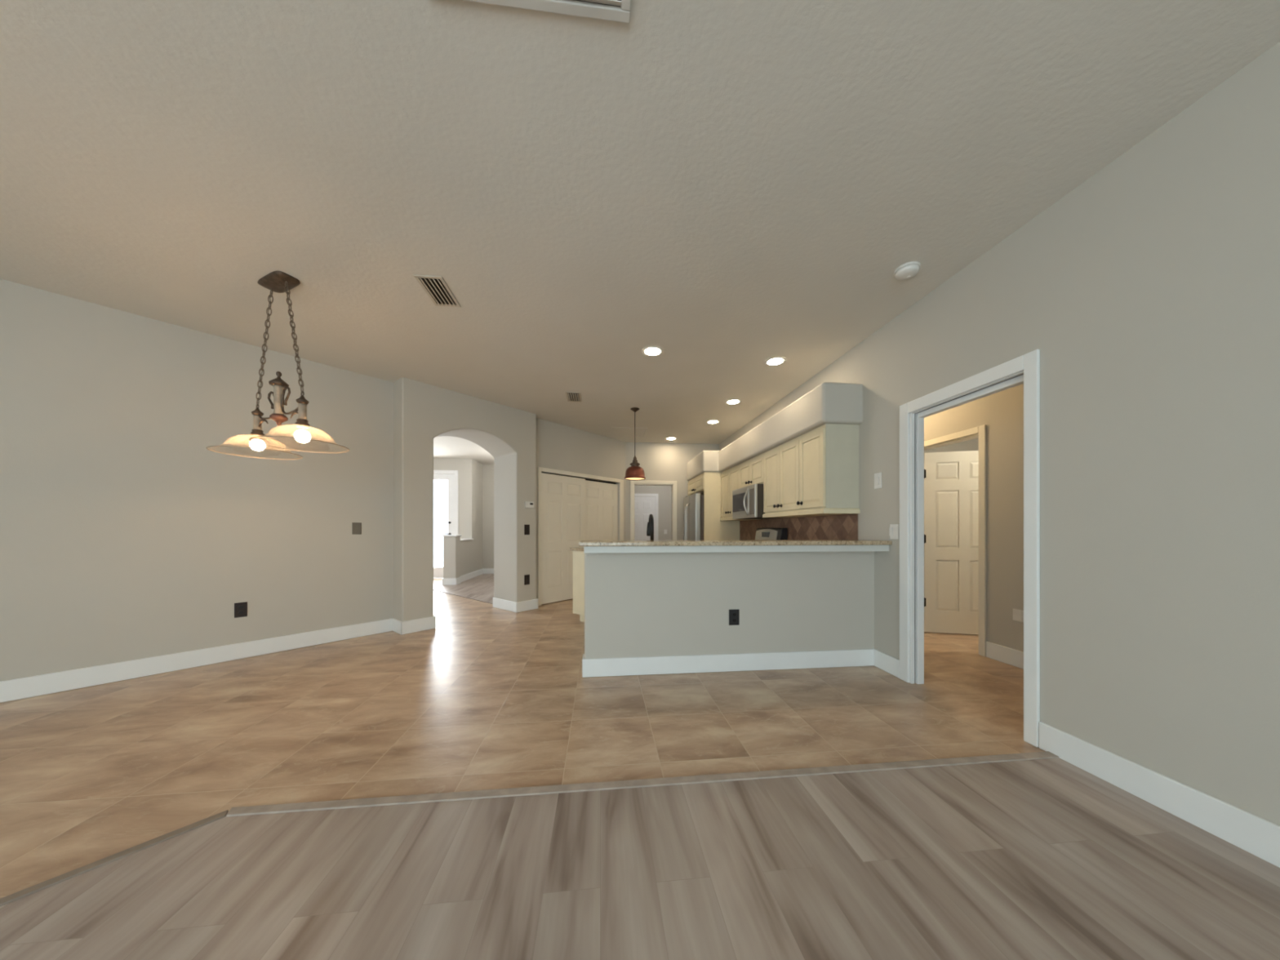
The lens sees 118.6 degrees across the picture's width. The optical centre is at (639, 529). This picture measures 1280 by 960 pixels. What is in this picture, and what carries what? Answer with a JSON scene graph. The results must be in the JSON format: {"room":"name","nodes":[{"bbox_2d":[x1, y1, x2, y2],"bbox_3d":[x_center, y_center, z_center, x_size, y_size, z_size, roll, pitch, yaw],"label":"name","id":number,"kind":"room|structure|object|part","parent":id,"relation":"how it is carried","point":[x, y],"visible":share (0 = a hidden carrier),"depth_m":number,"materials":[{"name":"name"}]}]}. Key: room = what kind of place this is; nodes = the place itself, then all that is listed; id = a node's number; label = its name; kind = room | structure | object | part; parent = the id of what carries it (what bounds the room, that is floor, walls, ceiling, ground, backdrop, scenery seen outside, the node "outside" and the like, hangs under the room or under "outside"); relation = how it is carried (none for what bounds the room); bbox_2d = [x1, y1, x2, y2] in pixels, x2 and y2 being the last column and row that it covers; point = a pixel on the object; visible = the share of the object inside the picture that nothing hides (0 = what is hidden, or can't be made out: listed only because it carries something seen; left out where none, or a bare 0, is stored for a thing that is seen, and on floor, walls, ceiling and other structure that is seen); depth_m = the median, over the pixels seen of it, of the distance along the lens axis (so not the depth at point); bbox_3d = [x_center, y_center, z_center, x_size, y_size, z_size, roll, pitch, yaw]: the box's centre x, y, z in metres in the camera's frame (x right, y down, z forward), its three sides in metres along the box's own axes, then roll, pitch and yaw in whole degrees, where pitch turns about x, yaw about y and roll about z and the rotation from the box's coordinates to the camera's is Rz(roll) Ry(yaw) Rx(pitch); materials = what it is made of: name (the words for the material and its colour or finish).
{"room":"living room","nodes":[
{"label":"living room","id":0,"kind":"room"},
{"bbox_2d":[0,278,393,681],"bbox_3d":[-4.208,-0.255,2.653,0.120,2.810,4.350,0,0,39],"label":"wall","id":1,"kind":"structure","parent":0,"point":[124,537],"depth_m":3.05,"materials":[{"name":"paint"}]},
{"bbox_2d":[0,617,402,702],"bbox_3d":[-4.024,1.079,2.569,0.271,0.141,4.250,0,0,39],"label":"baseboard","id":2,"kind":"structure","parent":1,"relation":"attached to","point":[54,682],"depth_m":3.07,"materials":[{"name":"wood"}]},
{"bbox_2d":[234,601,247,617],"bbox_3d":[-3.542,0.716,3.371,0.009,0.130,0.080,0,0,39],"label":"wall outlet","id":3,"kind":"object","parent":1,"relation":"attached to","point":[240,608],"visible":1,"depth_m":3.37,"materials":[{"name":"brown plastic"}]},
{"bbox_2d":[351,522,361,534],"bbox_3d":[-3.006,-0.007,4.033,0.006,0.125,0.082,0,0,39],"label":"blank plate","id":4,"kind":"object","parent":1,"relation":"attached to","point":[356,526],"visible":1,"depth_m":4.03,"materials":[{"name":"plastic"}]},
{"bbox_2d":[433,457,473,571],"bbox_3d":[-5.100,-0.255,8.880,2.293,2.810,0.120,0,0,-6],"label":"wall","id":5,"kind":"structure","parent":0,"point":[464,467],"depth_m":8.92,"materials":[{"name":"paint"}]},
{"bbox_2d":[433,474,454,577],"bbox_3d":[-4.840,-0.074,8.834,1.000,2.424,0.106,0,0,-6],"label":"door","id":6,"kind":"structure","parent":5,"relation":"in","point":[437,571],"depth_m":8.88,"materials":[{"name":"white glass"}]},
{"bbox_2d":[433,470,457,534],"bbox_3d":[-4.840,-0.113,8.838,1.170,2.524,0.018,0,0,-6],"label":"trim","id":7,"kind":"structure","parent":5,"relation":"attached to","point":[446,472],"depth_m":8.88,"materials":[{"name":"wood"}]},
{"bbox_2d":[443,459,482,577],"bbox_3d":[-4.014,-0.255,8.767,0.250,2.810,1.930,0,0,-6],"label":"wall","id":8,"kind":"structure","parent":0,"point":[477,467],"depth_m":8.82,"materials":[{"name":"paint"}]},
{"bbox_2d":[441,534,461,536],"bbox_3d":[-3.927,0.135,7.931,0.290,0.030,0.290,0,0,-6],"label":"trim","id":9,"kind":"structure","parent":8,"relation":"on","point":[442,535],"depth_m":7.79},
{"bbox_2d":[442,572,472,585],"bbox_3d":[-3.971,1.079,8.361,0.282,0.141,1.146,0,0,-6],"label":"baseboard","id":10,"kind":"structure","parent":8,"relation":"attached to","point":[446,581],"depth_m":7.83,"materials":[{"name":"wood"}]},
{"bbox_2d":[472,568,493,577],"bbox_3d":[-2.594,1.079,9.474,3.600,0.141,0.816,0,0,-6],"label":"baseboard","id":11,"kind":"structure","parent":8,"relation":"attached to","point":[484,571],"depth_m":9.72,"materials":[{"name":"wood"}]},
{"bbox_2d":[393,377,536,622],"bbox_3d":[-2.276,-0.255,5.010,0.600,2.870,1.744,0,0,39],"label":"wall","id":12,"kind":"structure","parent":0,"point":[423,412],"depth_m":4.52,"materials":[{"name":"paint"}]},
{"bbox_2d":[401,615,435,635],"bbox_3d":[-2.716,1.079,4.456,0.616,0.141,0.362,0,0,39],"label":"baseboard","id":13,"kind":"structure","parent":12,"relation":"attached to","point":[428,623],"depth_m":4.25,"materials":[{"name":"wood"}]},
{"bbox_2d":[434,590,493,604],"bbox_3d":[-3.017,1.145,6.437,2.362,0.011,0.001,0,0,39],"label":"trim","id":14,"kind":"structure","parent":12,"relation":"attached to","point":[434,590],"depth_m":6.38,"materials":[{"name":"brown wood"}]},
{"bbox_2d":[493,597,537,612],"bbox_3d":[-1.824,1.079,5.554,0.616,0.141,0.360,0,0,39],"label":"baseboard","id":15,"kind":"structure","parent":12,"relation":"attached to","point":[523,606],"depth_m":5.37,"materials":[{"name":"wood"}]},
{"bbox_2d":[524,574,529,585],"bbox_3d":[-1.595,0.715,5.365,0.008,0.140,0.085,0,0,39],"label":"wall outlet","id":16,"kind":"object","parent":12,"relation":"attached to","point":[526,577],"visible":1,"depth_m":5.36,"materials":[{"name":"brown plastic"}]},
{"bbox_2d":[524,524,529,534],"bbox_3d":[-1.595,0.008,5.365,0.010,0.145,0.085,0,0,39],"label":"light switch","id":17,"kind":"object","parent":12,"relation":"attached to","point":[526,527],"visible":1,"depth_m":5.36,"materials":[{"name":"brown plastic"}]},
{"bbox_2d":[524,501,533,508],"bbox_3d":[-1.567,-0.345,5.388,0.026,0.090,0.140,0,0,39],"label":"thermostat","id":18,"kind":"object","parent":12,"relation":"attached to","point":[527,504],"visible":1,"depth_m":5.37,"materials":[{"name":"white plastic"}]},
{"bbox_2d":[482,464,493,568],"bbox_3d":[-2.453,-0.255,9.950,3.420,2.810,0.100,0,0,-6],"label":"wall","id":19,"kind":"structure","parent":0,"point":[487,469],"depth_m":9.75,"materials":[{"name":"paint"}]},
{"bbox_2d":[0,573,1045,898],"bbox_3d":[0.355,1.208,3.355,12.200,0.125,14.200,0,0,-6],"label":"floor","id":20,"kind":"structure","parent":0,"point":[488,697],"depth_m":2.22,"materials":[{"name":"tile"}]},
{"bbox_2d":[573,551,584,622],"bbox_3d":[0.197,0.709,4.176,1.944,0.881,2.051,0,0,-6],"label":"base cabinet","id":21,"kind":"object","parent":20,"relation":"on","point":[578,556],"visible":0.02,"depth_m":4.68,"materials":[{"name":"beige wood"}]},
{"bbox_2d":[569,546,583,551],"bbox_3d":[0.518,0.251,4.238,2.673,0.032,2.112,0,0,-6],"label":"countertop","id":22,"kind":"structure","parent":21,"relation":"on","point":[581,548],"depth_m":4.69,"materials":[{"name":"stone"}]},
{"bbox_2d":[646,514,653,540],"bbox_3d":[0.096,0.050,3.376,0.112,0.370,0.229,0,0,-26],"label":"kitchen faucet","id":23,"kind":"object","parent":22,"relation":"on","point":[650,530],"visible":0.7,"depth_m":3.31,"materials":[{"name":"black metal"}]},
{"bbox_2d":[684,492,703,540],"bbox_3d":[1.195,0.259,6.775,0.791,1.743,0.900,0,0,-6],"label":"refrigerator","id":24,"kind":"object","parent":20,"relation":"on","point":[693,504],"visible":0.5,"depth_m":6.37,"materials":[{"name":"metal"}]},
{"bbox_3d":[0.833,-0.050,6.793,0.075,0.815,0.024,0,0,-6],"label":"handle","id":25,"kind":"part","parent":24,"relation":"part of","materials":[{"name":"metal"}]},
{"bbox_3d":[0.894,-0.083,6.970,0.090,1.025,0.446,0,0,-6],"label":"door","id":26,"kind":"part","parent":24,"relation":"part of","materials":[{"name":"metal"}]},
{"bbox_3d":[0.844,-0.050,6.683,0.075,0.815,0.024,0,0,-6],"label":"handle","id":27,"kind":"part","parent":24,"relation":"part of","materials":[{"name":"metal"}]},
{"bbox_3d":[0.940,-0.083,6.520,0.090,1.025,0.446,0,0,-6],"label":"door","id":28,"kind":"part","parent":24,"relation":"part of","materials":[{"name":"metal"}]},
{"bbox_2d":[688,471,739,540],"bbox_3d":[1.266,0.107,6.820,0.668,2.083,1.144,0,0,-6],"label":"tall cabinet","id":29,"kind":"object","parent":20,"relation":"on","point":[708,483],"visible":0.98,"depth_m":6.25,"materials":[{"name":"beige wood"}]},
{"bbox_3d":[0.963,-0.779,7.078,0.020,0.233,0.554,0,0,-6],"label":"door","id":30,"kind":"part","parent":29,"relation":"part of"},
{"bbox_3d":[1.020,-0.779,6.523,0.020,0.233,0.549,0,0,-6],"label":"door","id":31,"kind":"part","parent":29,"relation":"part of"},
{"bbox_3d":[1.353,0.107,6.266,0.609,2.083,0.024,0,0,-6],"label":"panel","id":32,"kind":"part","parent":29,"relation":"part of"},
{"bbox_2d":[755,528,786,539],"bbox_3d":[1.418,0.557,5.009,0.712,1.145,0.760,0,0,-6],"label":"range","id":33,"kind":"object","parent":20,"relation":"on","point":[761,533],"visible":0.2,"depth_m":4.91,"materials":[{"name":"metal"}]},
{"bbox_2d":[536,417,626,598],"bbox_3d":[-0.967,-0.255,6.478,0.121,2.810,2.286,0,0,39],"label":"wall","id":34,"kind":"structure","parent":0,"point":[558,446],"depth_m":6.30,"materials":[{"name":"paint"}]},
{"bbox_2d":[541,472,585,604],"bbox_3d":[-1.223,0.144,6.098,0.034,1.988,0.900,0,0,39],"label":"door","id":35,"kind":"structure","parent":34,"relation":"in","point":[562,497],"depth_m":6.01,"materials":[{"name":"wood"}]},
{"bbox_2d":[542,472,616,484],"bbox_3d":[-1.018,-0.853,6.482,0.028,0.035,1.765,0,0,39],"label":"trim","id":36,"kind":"structure","parent":34,"relation":"attached to","point":[543,473],"depth_m":6.74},
{"bbox_2d":[537,466,623,605],"bbox_3d":[-0.919,0.110,6.427,0.018,2.079,1.925,0,0,39],"label":"trim","id":37,"kind":"structure","parent":34,"relation":"attached to","point":[540,469],"depth_m":5.87,"materials":[{"name":"wood"}]},
{"bbox_2d":[585,480,617,540],"bbox_3d":[-0.716,0.151,6.787,0.034,1.974,0.900,0,0,39],"label":"door","id":38,"kind":"structure","parent":34,"relation":"in","point":[601,498],"depth_m":6.79,"materials":[{"name":"wood"}]},
{"bbox_2d":[0,0,1279,464],"bbox_3d":[0.355,-1.720,3.355,12.200,0.120,14.200,0,0,-6],"label":"ceiling","id":39,"kind":"structure","parent":0,"point":[727,188],"depth_m":1.71,"materials":[{"name":"paint"}]},
{"bbox_2d":[205,271,349,459],"bbox_3d":[-2.422,-1.095,2.548,1.072,1.128,0.478,0,0,25],"label":"chandelier","id":40,"kind":"object","parent":39,"relation":"hanging from","point":[278,282],"visible":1,"depth_m":2.52,"materials":[{"name":"brown metal"}]},
{"bbox_3d":[-2.691,-0.592,2.673,0.472,0.116,0.472,0,0,25],"label":"lamp shade","id":41,"kind":"part","parent":40,"relation":"part of","materials":[{"name":"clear glass"}]},
{"bbox_3d":[-2.691,-0.592,2.673,0.082,0.082,0.082,0,0,25],"label":"bulb","id":42,"kind":"part","parent":40,"relation":"part of","materials":[{"name":"white"}]},
{"bbox_2d":[250,429,264,436],"bbox_3d":[-2.691,-0.671,2.673,0.072,0.053,0.072,0,0,25],"label":"socket","id":43,"kind":"object","parent":40,"relation":"attached to","point":[255,432],"depth_m":2.65,"materials":[{"name":"brown metal"}]},
{"bbox_3d":[-2.691,-0.746,2.673,0.048,0.101,0.048,0,0,25],"label":"post","id":44,"kind":"part","parent":40,"relation":"part of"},
{"bbox_3d":[-2.599,-1.252,2.631,0.223,0.773,0.029,0,0,25],"label":"chain","id":45,"kind":"part","parent":40,"relation":"part of","materials":[{"name":"metal"}]},
{"bbox_3d":[-2.567,-0.846,2.616,0.246,0.189,0.020,0,0,25],"label":"scroll arm","id":46,"kind":"part","parent":40,"relation":"part of","materials":[{"name":"brown metal"}]},
{"bbox_3d":[-2.276,-0.846,2.480,0.246,0.189,0.020,0,0,25],"label":"scroll arm","id":47,"kind":"part","parent":40,"relation":"part of","materials":[{"name":"brown metal"}]},
{"bbox_3d":[-2.244,-1.252,2.466,0.223,0.773,0.029,0,0,25],"label":"chain","id":48,"kind":"part","parent":40,"relation":"part of","materials":[{"name":"metal"}]},
{"bbox_3d":[-2.152,-0.592,2.423,0.472,0.116,0.472,0,0,25],"label":"lamp shade","id":49,"kind":"part","parent":40,"relation":"part of","materials":[{"name":"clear glass"}]},
{"bbox_2d":[294,418,310,429],"bbox_3d":[-2.152,-0.671,2.423,0.072,0.053,0.072,0,0,25],"label":"socket","id":50,"kind":"object","parent":40,"relation":"attached to","point":[300,421],"depth_m":2.41,"materials":[{"name":"brown metal"}]},
{"bbox_3d":[-2.152,-0.592,2.423,0.082,0.082,0.082,0,0,25],"label":"bulb","id":51,"kind":"part","parent":40,"relation":"part of","materials":[{"name":"white"}]},
{"bbox_3d":[-2.152,-0.746,2.423,0.048,0.101,0.048,0,0,25],"label":"post","id":52,"kind":"part","parent":40,"relation":"part of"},
{"bbox_2d":[413,274,460,306],"bbox_3d":[-1.407,-1.652,2.654,0.179,0.016,0.339,0,0,-6],"label":"ceiling vent","id":53,"kind":"object","parent":39,"relation":"in","point":[437,289],"visible":1,"depth_m":2.64,"materials":[{"name":"metal"}]},
{"bbox_2d":[462,0,631,23],"bbox_3d":[-0.315,-1.652,0.902,0.630,0.018,0.610,0,0,-6],"label":"ceiling vent","id":54,"kind":"object","parent":39,"relation":"in","point":[618,11],"visible":1,"depth_m":1.20,"materials":[{"name":"metal"}]},
{"bbox_2d":[564,391,581,402],"bbox_3d":[-0.833,-1.652,4.764,0.179,0.016,0.339,0,0,-6],"label":"ceiling vent","id":55,"kind":"object","parent":39,"relation":"in","point":[571,396],"visible":1,"depth_m":4.74,"materials":[{"name":"metal"}]},
{"bbox_2d":[624,407,645,479],"bbox_3d":[-0.069,-1.175,5.241,0.292,0.970,0.292,0,0,-6],"label":"pendant lamp","id":56,"kind":"object","parent":39,"relation":"hanging from","point":[634,472],"visible":1,"depth_m":5.16,"materials":[{"name":"brown metal"}]},
{"bbox_3d":[-0.069,-0.775,5.241,0.292,0.170,0.292,0,0,-6],"label":"lamp shade","id":57,"kind":"part","parent":56,"relation":"part of","materials":[{"name":"orange metal"}]},
{"bbox_2d":[626,477,644,479],"bbox_3d":[-0.069,-0.700,5.241,0.260,0.004,0.260,0,0,-6],"label":"diffuser","id":58,"kind":"object","parent":56,"relation":"attached to","point":[627,478],"depth_m":5.27,"materials":[{"name":"white"}]},
{"bbox_2d":[641,346,663,356],"bbox_3d":[0.118,-1.657,3.546,0.204,0.006,0.204,0,0,-6],"label":"recessed light","id":59,"kind":"object","parent":39,"relation":"in","point":[650,351],"visible":1,"depth_m":3.54,"materials":[{"name":"white plastic"}]},
{"bbox_2d":[665,437,676,439],"bbox_3d":[0.572,-1.657,6.967,0.204,0.006,0.204,0,0,-6],"label":"recessed light","id":60,"kind":"object","parent":39,"relation":"in","point":[667,438],"visible":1,"depth_m":6.96,"materials":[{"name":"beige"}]},
{"bbox_2d":[706,419,719,423],"bbox_3d":[1.128,-1.657,5.878,0.204,0.006,0.204,0,0,-6],"label":"recessed light","id":61,"kind":"object","parent":39,"relation":"in","point":[713,421],"visible":1,"depth_m":5.85,"materials":[{"name":"beige"}]},
{"bbox_2d":[724,399,741,404],"bbox_3d":[1.214,-1.657,4.952,0.204,0.006,0.204,0,0,-6],"label":"recessed light","id":62,"kind":"object","parent":39,"relation":"in","point":[732,402],"visible":1,"depth_m":4.95,"materials":[{"name":"beige"}]},
{"bbox_2d":[764,356,786,366],"bbox_3d":[1.338,-1.657,3.759,0.204,0.006,0.204,0,0,-6],"label":"recessed light","id":63,"kind":"object","parent":39,"relation":"in","point":[776,361],"visible":1,"depth_m":3.75,"materials":[{"name":"beige"}]},
{"bbox_2d":[893,261,920,280],"bbox_3d":[1.703,-1.637,2.424,0.140,0.046,0.140,0,0,-6],"label":"smoke detector","id":64,"kind":"object","parent":39,"relation":"attached to","point":[908,270],"visible":1,"depth_m":2.40,"materials":[{"name":"white plastic"}]},
{"bbox_2d":[0,757,1279,959],"bbox_3d":[-1.378,1.157,-1.154,7.620,0.025,5.390,0,0,-6],"label":"floor","id":65,"kind":"structure","parent":0,"point":[1046,859],"depth_m":1.23,"materials":[{"name":"wood"}]},
{"bbox_2d":[0,809,228,906],"bbox_3d":[-3.320,1.144,-0.526,0.039,0.012,5.291,0,0,39],"label":"trim","id":66,"kind":"structure","parent":65,"relation":"on","point":[8,899],"depth_m":1.31,"materials":[{"name":"wood"}]},
{"bbox_2d":[634,484,671,540],"bbox_3d":[0.536,-0.255,10.311,2.800,2.810,0.100,0,0,-6],"label":"wall","id":67,"kind":"structure","parent":0,"point":[664,492],"depth_m":10.27,"materials":[{"name":"paint"}]},
{"bbox_2d":[634,496,655,540],"bbox_3d":[0.029,0.135,10.154,0.780,2.010,0.103,0,0,-6],"label":"door","id":68,"kind":"structure","parent":67,"relation":"in","point":[644,506],"depth_m":10.18,"materials":[{"name":"wood"}]},
{"bbox_2d":[634,493,657,540],"bbox_3d":[0.022,0.097,10.198,0.945,2.104,0.018,0,0,-6],"label":"trim","id":69,"kind":"structure","parent":67,"relation":"attached to","point":[635,495],"depth_m":10.23,"materials":[{"name":"wood"}]},
{"bbox_2d":[626,441,718,540],"bbox_3d":[0.631,-0.255,7.390,1.985,2.810,0.110,0,0,-6],"label":"wall","id":70,"kind":"structure","parent":0,"point":[660,461],"depth_m":7.32,"materials":[{"name":"paint"}]},
{"bbox_2d":[630,480,676,540],"bbox_3d":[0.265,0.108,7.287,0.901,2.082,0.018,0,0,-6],"label":"trim","id":71,"kind":"structure","parent":70,"relation":"attached to","point":[633,482],"depth_m":7.26,"materials":[{"name":"wood"}]},
{"bbox_2d":[584,551,874,658],"bbox_3d":[0.786,0.653,3.143,2.465,1.054,0.120,0,0,-6],"label":"wall","id":72,"kind":"structure","parent":0,"point":[637,604],"depth_m":3.07,"materials":[{"name":"paint"}]},
{"bbox_2d":[582,648,873,677],"bbox_3d":[0.751,1.079,3.132,2.425,0.141,0.136,0,0,-6],"label":"baseboard","id":73,"kind":"structure","parent":72,"relation":"attached to","point":[647,665],"depth_m":3.06,"materials":[{"name":"wood"}]},
{"bbox_2d":[728,608,739,625],"bbox_3d":[0.762,0.714,3.076,0.086,0.128,0.008,0,0,-6],"label":"wall outlet","id":74,"kind":"object","parent":72,"relation":"attached to","point":[734,614],"visible":1,"depth_m":3.07,"materials":[{"name":"black plastic"}]},
{"bbox_2d":[578,539,892,546],"bbox_3d":[0.760,0.109,3.058,2.455,0.032,0.355,0,0,-6],"label":"countertop","id":75,"kind":"structure","parent":72,"relation":"on","point":[750,542],"depth_m":2.90,"materials":[{"name":"stone"}]},
{"bbox_2d":[583,544,888,553],"bbox_3d":[0.782,0.152,2.995,2.416,0.052,0.173,0,0,-6],"label":"trim","id":76,"kind":"structure","parent":72,"relation":"attached to","point":[713,548],"depth_m":2.90,"materials":[{"name":"paint"}]},
{"bbox_2d":[686,382,862,480],"bbox_3d":[1.454,-1.113,5.379,0.675,0.355,4.140,0,0,-6],"label":"soffit","id":77,"kind":"structure","parent":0,"point":[828,402],"depth_m":3.86,"materials":[{"name":"paint"}]},
{"bbox_2d":[924,437,978,453],"bbox_3d":[4.431,-0.255,5.538,2.840,2.810,0.100,0,0,-6],"label":"wall","id":78,"kind":"structure","parent":0,"point":[972,444],"depth_m":5.51,"materials":[{"name":"paint"}]},
{"bbox_2d":[924,383,1023,651],"bbox_3d":[3.170,-0.255,3.447,0.100,2.810,4.400,0,0,-6],"label":"wall","id":79,"kind":"structure","parent":0,"point":[1002,412],"depth_m":3.28,"materials":[{"name":"paint"}]},
{"bbox_2d":[924,433,978,450],"bbox_3d":[3.125,0.135,3.879,0.100,2.029,0.790,0,0,-6],"label":"trim","id":80,"kind":"structure","parent":79,"relation":"attached to","point":[975,436],"depth_m":3.79,"materials":[{"name":"wood"}]},
{"bbox_2d":[924,450,978,634],"bbox_3d":[3.510,0.145,4.111,0.776,1.985,0.103,0,0,13],"label":"door","id":81,"kind":"structure","parent":79,"relation":"in","point":[951,478],"depth_m":4.15,"materials":[{"name":"wood"}]},
{"bbox_2d":[924,424,986,656],"bbox_3d":[3.067,0.104,3.873,0.018,2.089,0.910,0,0,-6],"label":"trim","id":82,"kind":"structure","parent":79,"relation":"attached to","point":[981,430],"depth_m":3.45,"materials":[{"name":"wood"}]},
{"bbox_2d":[986,641,1023,669],"bbox_3d":[3.133,1.079,3.242,0.016,0.141,4.000,0,0,-6],"label":"baseboard","id":83,"kind":"structure","parent":79,"relation":"attached to","point":[997,652],"depth_m":3.25,"materials":[{"name":"wood"}]},
{"bbox_2d":[1013,608,1023,622],"bbox_3d":[3.147,0.717,3.143,0.008,0.098,0.118,0,0,-6],"label":"wall outlet","id":84,"kind":"object","parent":79,"relation":"attached to","point":[1018,615],"visible":0.79,"depth_m":3.16,"materials":[{"name":"white plastic"}]},
{"bbox_2d":[718,41,1279,826],"bbox_3d":[2.138,-0.255,2.047,0.094,2.810,11.030,0,0,-6],"label":"wall","id":85,"kind":"structure","parent":0,"point":[1148,294],"depth_m":1.60,"materials":[{"name":"paint"}]},
{"bbox_2d":[226,751,1058,816],"bbox_3d":[0.221,1.145,1.731,3.802,0.011,0.048,0,0,-6],"label":"trim","id":86,"kind":"structure","parent":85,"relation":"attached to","point":[489,793],"depth_m":1.70,"materials":[{"name":"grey wood"}]},
{"bbox_2d":[720,463,759,520],"bbox_3d":[1.511,-0.536,5.847,0.383,0.796,0.838,0,0,-6],"label":"upper cabinet","id":87,"kind":"object","parent":85,"relation":"attached to","point":[730,478],"visible":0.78,"depth_m":5.86,"materials":[{"name":"beige wood"}]},
{"bbox_3d":[1.357,-0.548,6.038,0.020,0.695,0.414,0,0,-6],"label":"door","id":88,"kind":"part","parent":87,"relation":"part of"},
{"bbox_3d":[1.401,-0.548,5.623,0.020,0.695,0.409,0,0,-6],"label":"door","id":89,"kind":"part","parent":87,"relation":"part of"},
{"bbox_3d":[1.529,-0.162,5.849,0.346,0.048,0.838,0,0,-6],"label":"light rail","id":90,"kind":"part","parent":87,"relation":"part of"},
{"bbox_2d":[739,452,764,488],"bbox_3d":[1.596,-0.748,5.027,0.383,0.372,0.809,0,0,-6],"label":"upper cabinet","id":91,"kind":"object","parent":85,"relation":"attached to","point":[751,471],"visible":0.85,"depth_m":4.96,"materials":[{"name":"beige wood"}]},
{"bbox_3d":[1.443,-0.736,5.215,0.020,0.321,0.399,0,0,-6],"label":"door","id":92,"kind":"part","parent":91,"relation":"part of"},
{"bbox_2d":[732,484,781,519],"bbox_3d":[1.532,-0.346,5.020,0.504,0.408,0.796,0,0,-6],"label":"microwave","id":93,"kind":"object","parent":91,"relation":"attached to","point":[747,501],"visible":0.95,"depth_m":4.80,"materials":[{"name":"metal"}]},
{"bbox_3d":[1.342,-0.371,5.095,0.006,0.318,0.584,0,0,-6],"label":"door","id":94,"kind":"part","parent":93,"relation":"part of","materials":[{"name":"metal"}]},
{"bbox_3d":[1.370,-0.346,5.004,0.030,0.408,0.796,0,0,-6],"label":"panel","id":95,"kind":"part","parent":93,"relation":"part of","materials":[{"name":"metal"}]},
{"bbox_3d":[1.338,-0.341,4.786,0.072,0.347,0.022,0,0,-6],"label":"handle","id":96,"kind":"part","parent":93,"relation":"part of","materials":[{"name":"metal"}]},
{"bbox_3d":[1.384,-0.341,4.703,0.005,0.318,0.135,0,0,-6],"label":"control panel","id":97,"kind":"part","parent":93,"relation":"part of","materials":[{"name":"metal"}]},
{"bbox_3d":[1.485,-0.736,4.812,0.020,0.321,0.399,0,0,-6],"label":"door","id":98,"kind":"part","parent":91,"relation":"part of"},
{"bbox_2d":[762,435,827,517],"bbox_3d":[1.681,-0.536,4.209,0.383,0.796,0.835,0,0,-6],"label":"upper cabinet","id":99,"kind":"object","parent":85,"relation":"attached to","point":[780,463],"visible":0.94,"depth_m":4.13,"materials":[{"name":"beige wood"}]},
{"bbox_3d":[1.528,-0.548,4.402,0.020,0.695,0.414,0,0,-6],"label":"door","id":100,"kind":"part","parent":99,"relation":"part of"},
{"bbox_3d":[1.571,-0.548,3.989,0.020,0.695,0.404,0,0,-6],"label":"door","id":101,"kind":"part","parent":99,"relation":"part of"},
{"bbox_3d":[1.699,-0.162,4.211,0.346,0.048,0.835,0,0,-6],"label":"light rail","id":102,"kind":"part","parent":99,"relation":"part of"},
{"bbox_2d":[796,423,860,515],"bbox_3d":[1.747,-0.536,3.577,0.383,0.796,0.435,0,0,-6],"label":"upper cabinet","id":103,"kind":"object","parent":85,"relation":"attached to","point":[828,453],"visible":1,"depth_m":3.39,"materials":[{"name":"beige wood"}]},
{"bbox_3d":[1.614,-0.548,3.574,0.020,0.695,0.409,0,0,-6],"label":"door","id":104,"kind":"part","parent":103,"relation":"part of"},
{"bbox_3d":[1.765,-0.162,3.579,0.346,0.048,0.435,0,0,-6],"label":"light rail","id":105,"kind":"part","parent":103,"relation":"part of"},
{"bbox_3d":[1.802,-0.561,3.382,0.314,0.746,0.006,0,0,-6],"label":"panel","id":106,"kind":"part","parent":103,"relation":"part of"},
{"bbox_2d":[874,471,881,488],"bbox_3d":[1.978,-0.403,3.162,0.010,0.130,0.080,0,0,-6],"label":"light switch","id":107,"kind":"object","parent":85,"relation":"attached to","point":[877,477],"visible":1,"depth_m":3.15,"materials":[{"name":"white plastic"}]},
{"bbox_2d":[873,648,899,678],"bbox_3d":[1.985,1.079,3.067,0.016,0.141,0.290,0,0,-6],"label":"baseboard","id":108,"kind":"structure","parent":85,"relation":"attached to","point":[891,664],"depth_m":3.05,"materials":[{"name":"wood"}]},
{"bbox_2d":[888,524,898,539],"bbox_3d":[1.997,0.020,2.985,0.010,0.118,0.094,0,0,-6],"label":"light switch","id":109,"kind":"object","parent":85,"relation":"attached to","point":[894,528],"visible":1,"depth_m":2.98,"materials":[{"name":"white plastic"}]},
{"bbox_2d":[909,370,1023,684],"bbox_3d":[2.100,0.142,2.455,0.091,2.014,0.780,0,0,-6],"label":"trim","id":110,"kind":"structure","parent":85,"relation":"attached to","point":[916,420],"depth_m":2.82,"materials":[{"name":"wood"}]},
{"bbox_2d":[915,373,1023,413],"bbox_3d":[2.089,0.141,2.455,0.016,2.016,0.782,0,0,-6],"label":"trim","id":111,"kind":"structure","parent":85,"relation":"attached to","point":[1021,374],"depth_m":2.39,"materials":[{"name":"wood"}]},
{"bbox_2d":[899,349,1039,747],"bbox_3d":[2.048,0.101,2.458,0.018,2.096,0.928,0,0,-6],"label":"trim","id":112,"kind":"structure","parent":85,"relation":"attached to","point":[1029,362],"depth_m":2.04,"materials":[{"name":"wood"}]},
{"bbox_2d":[1039,721,1279,867],"bbox_3d":[2.375,1.079,-0.675,0.016,0.141,5.366,0,0,-6],"label":"baseboard","id":113,"kind":"structure","parent":85,"relation":"attached to","point":[1260,837],"depth_m":1.52,"materials":[{"name":"wood"}]}
]}

